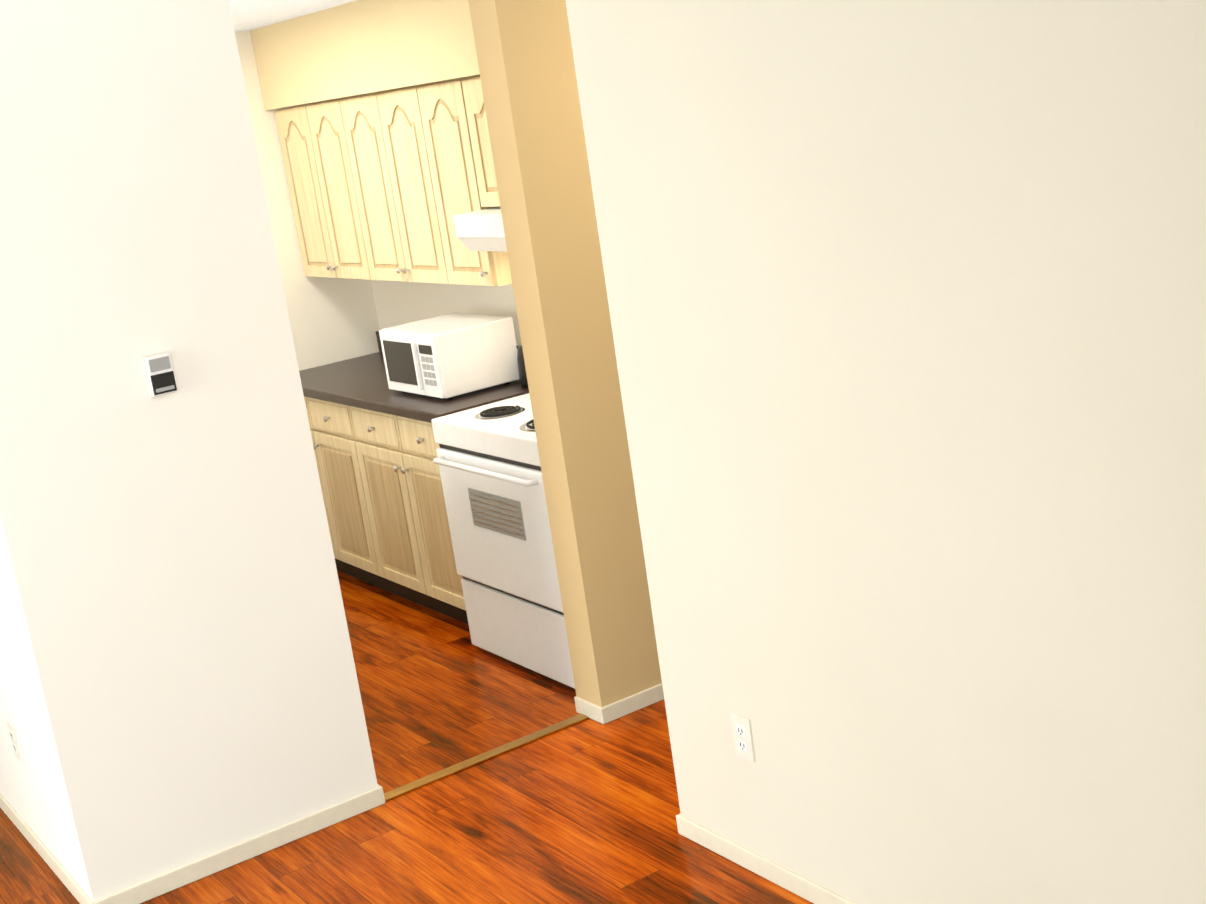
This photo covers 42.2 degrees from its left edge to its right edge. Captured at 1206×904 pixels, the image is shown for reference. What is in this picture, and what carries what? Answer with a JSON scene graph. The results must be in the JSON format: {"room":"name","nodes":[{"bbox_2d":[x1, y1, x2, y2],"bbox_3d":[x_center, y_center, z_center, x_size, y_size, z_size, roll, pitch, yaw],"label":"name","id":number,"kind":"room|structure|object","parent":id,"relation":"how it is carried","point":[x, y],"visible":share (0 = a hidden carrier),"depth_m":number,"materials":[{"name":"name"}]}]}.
{"room":"living room","nodes":[
{"label":"living room","id":0,"kind":"room"},
{"bbox_2d":[0,154,163,901],"bbox_3d":[-2.212,-0.074,5.112,0.200,2.440,2.640,-17,16,-32],"label":"wall","id":1,"kind":"structure","parent":0,"point":[72,790],"depth_m":4.15,"materials":[{"name":"white paint"}]},
{"bbox_2d":[7,720,22,761],"bbox_3d":[-1.739,0.854,4.614,0.008,0.115,0.072,-17,16,-32],"label":"outlet","id":2,"kind":"object","parent":1,"relation":"attached to","point":[14,740],"visible":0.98,"depth_m":4.60,"materials":[{"name":"beige plastic"}]},
{"bbox_2d":[0,793,93,903],"bbox_3d":[-2.125,1.101,5.322,0.011,0.056,2.640,-17,16,-32],"label":"baseboard","id":3,"kind":"structure","parent":1,"relation":"attached to","point":[75,889],"depth_m":4.62,"materials":[{"name":"paint"}]},
{"bbox_2d":[0,0,377,872],"bbox_3d":[-1.156,-0.039,4.323,0.670,2.440,0.150,-17,16,-32],"label":"wall","id":4,"kind":"structure","parent":0,"point":[130,160],"depth_m":4.24,"materials":[{"name":"white paint"}]},
{"bbox_2d":[142,350,176,397],"bbox_3d":[-1.181,-0.207,4.174,0.075,0.115,0.027,-17,16,-32],"label":"thermostat","id":5,"kind":"object","parent":4,"relation":"attached to","point":[159,374],"visible":1,"depth_m":4.16,"materials":[{"name":"beige plastic"}]},
{"bbox_2d":[94,786,384,903],"bbox_3d":[-1.020,1.141,4.482,0.881,0.056,0.011,-17,16,-32],"label":"baseboard","id":6,"kind":"structure","parent":4,"relation":"attached to","point":[164,883],"depth_m":4.47,"materials":[{"name":"paint"}]},
{"bbox_2d":[229,0,355,31],"bbox_3d":[-0.829,-0.910,2.343,7.340,0.060,8.780,-17,16,-32],"label":"ceiling","id":7,"kind":"structure","parent":0,"point":[247,15],"depth_m":6.00,"materials":[{"name":"white paint"}]},
{"bbox_2d":[250,0,479,109],"bbox_3d":[-0.669,-1.599,6.013,0.368,0.349,2.556,-17,16,-32],"label":"ceiling bulkhead","id":8,"kind":"object","parent":7,"relation":"attached to","point":[356,48],"visible":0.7,"depth_m":6.09,"materials":[{"name":"paint"}]},
{"bbox_2d":[235,30,379,370],"bbox_3d":[-1.969,-0.538,6.902,2.310,2.440,0.120,-17,16,-32],"label":"wall","id":9,"kind":"structure","parent":0,"point":[332,320],"depth_m":7.21,"materials":[{"name":"paint"}]},
{"bbox_2d":[0,570,813,903],"bbox_3d":[-0.479,1.497,2.919,7.340,0.060,8.780,-17,16,-32],"label":"floor","id":10,"kind":"structure","parent":0,"point":[586,810],"depth_m":4.57,"materials":[{"name":"laminate"}]},
{"bbox_2d":[304,399,370,583],"bbox_3d":[-0.975,0.100,7.039,0.600,0.870,0.904,-17,16,-32],"label":"base cabinet","id":11,"kind":"object","parent":10,"relation":"on","point":[330,450],"depth_m":6.78,"materials":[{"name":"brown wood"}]},
{"bbox_2d":[339,407,467,623],"bbox_3d":[-0.526,0.190,6.388,0.600,0.870,0.904,-17,16,-32],"label":"base cabinet","id":12,"kind":"object","parent":10,"relation":"on","point":[375,446],"depth_m":6.28,"materials":[{"name":"brown wood"}]},
{"bbox_2d":[299,351,528,422],"bbox_3d":[-0.824,-0.290,6.602,0.625,0.040,1.700,-17,16,-32],"label":"countertop","id":13,"kind":"structure","parent":12,"relation":"on","point":[361,382],"depth_m":6.35,"materials":[{"name":"laminate"}]},
{"bbox_2d":[379,313,518,398],"bbox_3d":[-0.617,-0.382,6.206,0.380,0.259,0.460,-17,16,-32],"label":"microwave","id":14,"kind":"object","parent":13,"relation":"on","point":[450,356],"visible":1,"depth_m":6.05,"materials":[{"name":"white plastic"}]},
{"bbox_2d":[516,345,527,386],"bbox_3d":[-0.283,-0.349,6.041,0.107,0.178,0.126,-17,16,-32],"label":"kettle","id":15,"kind":"object","parent":13,"relation":"on","point":[523,381],"visible":0.15,"depth_m":6.01,"materials":[{"name":"plastic"}]},
{"bbox_2d":[384,713,588,801],"bbox_3d":[-0.366,0.961,4.943,0.756,0.008,0.045,-17,16,-32],"label":"threshold strip","id":16,"kind":"object","parent":10,"relation":"on","point":[463,765],"visible":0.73,"depth_m":4.93,"materials":[{"name":"beige wood"}]},
{"bbox_2d":[431,393,574,688],"bbox_3d":[-0.119,0.161,5.635,0.716,1.160,0.760,-17,16,-32],"label":"stove","id":17,"kind":"object","parent":10,"relation":"on","point":[487,460],"visible":0.23,"depth_m":5.49,"materials":[{"name":"white metal"}]},
{"bbox_2d":[371,280,521,345],"bbox_3d":[-0.323,-0.653,6.384,0.120,2.440,2.560,-17,16,-32],"label":"wall","id":18,"kind":"structure","parent":0,"point":[397,303],"depth_m":6.91,"materials":[{"name":"paint"}]},
{"bbox_2d":[275,102,358,278],"bbox_3d":[-1.086,-1.166,6.887,0.320,0.760,0.738,-17,16,-32],"label":"upper cabinet","id":19,"kind":"object","parent":18,"relation":"attached to","point":[306,134],"depth_m":6.85,"materials":[{"name":"brown wood"}]},
{"bbox_2d":[327,89,434,282],"bbox_3d":[-0.716,-1.092,6.351,0.320,0.760,0.793,-17,16,-32],"label":"upper cabinet","id":20,"kind":"object","parent":18,"relation":"attached to","point":[386,186],"depth_m":6.33,"materials":[{"name":"brown wood"}]},
{"bbox_2d":[376,331,517,350],"bbox_3d":[-0.588,-0.431,6.745,0.020,0.100,1.700,-17,16,-32],"label":"backsplash","id":21,"kind":"structure","parent":18,"relation":"attached to","point":[377,332],"depth_m":7.42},
{"bbox_2d":[403,78,511,286],"bbox_3d":[-0.426,-1.034,5.930,0.320,0.760,0.455,-17,16,-32],"label":"upper cabinet","id":22,"kind":"object","parent":18,"relation":"attached to","point":[442,126],"depth_m":5.86,"materials":[{"name":"brown wood"}]},
{"bbox_2d":[453,207,506,251],"bbox_3d":[-0.142,-0.797,5.486,0.442,0.150,0.756,-17,16,-32],"label":"range hood","id":23,"kind":"object","parent":22,"relation":"attached to","point":[481,230],"visible":0.1,"depth_m":5.55,"materials":[{"name":"white metal"}]},
{"bbox_2d":[467,76,499,208],"bbox_3d":[-0.115,-1.109,5.415,0.320,0.465,0.833,-17,16,-32],"label":"upper cabinet","id":24,"kind":"object","parent":18,"relation":"attached to","point":[478,113],"depth_m":5.60,"materials":[{"name":"brown wood"}]},
{"bbox_2d":[468,0,661,707],"bbox_3d":[0.600,-0.547,5.378,1.990,2.440,0.150,-17,16,-32],"label":"wall","id":25,"kind":"structure","parent":0,"point":[525,59],"depth_m":4.85,"materials":[{"name":"paint"}]},
{"bbox_2d":[574,696,601,722],"bbox_3d":[-0.047,0.846,5.125,0.011,0.056,0.150,-17,16,-32],"label":"baseboard","id":26,"kind":"structure","parent":25,"relation":"attached to","point":[588,709],"depth_m":5.12,"materials":[{"name":"paint"}]},
{"bbox_2d":[600,683,663,723],"bbox_3d":[0.760,0.626,5.553,1.881,0.056,0.011,-17,16,-32],"label":"baseboard","id":27,"kind":"structure","parent":25,"relation":"attached to","point":[630,704],"depth_m":5.12,"materials":[{"name":"paint"}]},
{"bbox_2d":[565,0,1205,903],"bbox_3d":[1.516,0.138,1.960,0.120,2.440,5.030,-17,16,-32],"label":"wall","id":28,"kind":"structure","parent":0,"point":[907,304],"depth_m":3.13,"materials":[{"name":"paint"}]},
{"bbox_2d":[731,713,754,761],"bbox_3d":[0.349,0.714,3.906,0.008,0.115,0.072,-17,16,-32],"label":"electrical outlet","id":29,"kind":"object","parent":28,"relation":"attached to","point":[742,735],"visible":1,"depth_m":3.90,"materials":[{"name":"beige plastic"}]},
{"bbox_2d":[676,814,855,903],"bbox_3d":[1.626,1.301,2.204,0.011,0.056,5.041,-17,16,-32],"label":"baseboard","id":30,"kind":"structure","parent":28,"relation":"attached to","point":[789,880],"depth_m":3.98,"materials":[{"name":"paint"}]}
]}

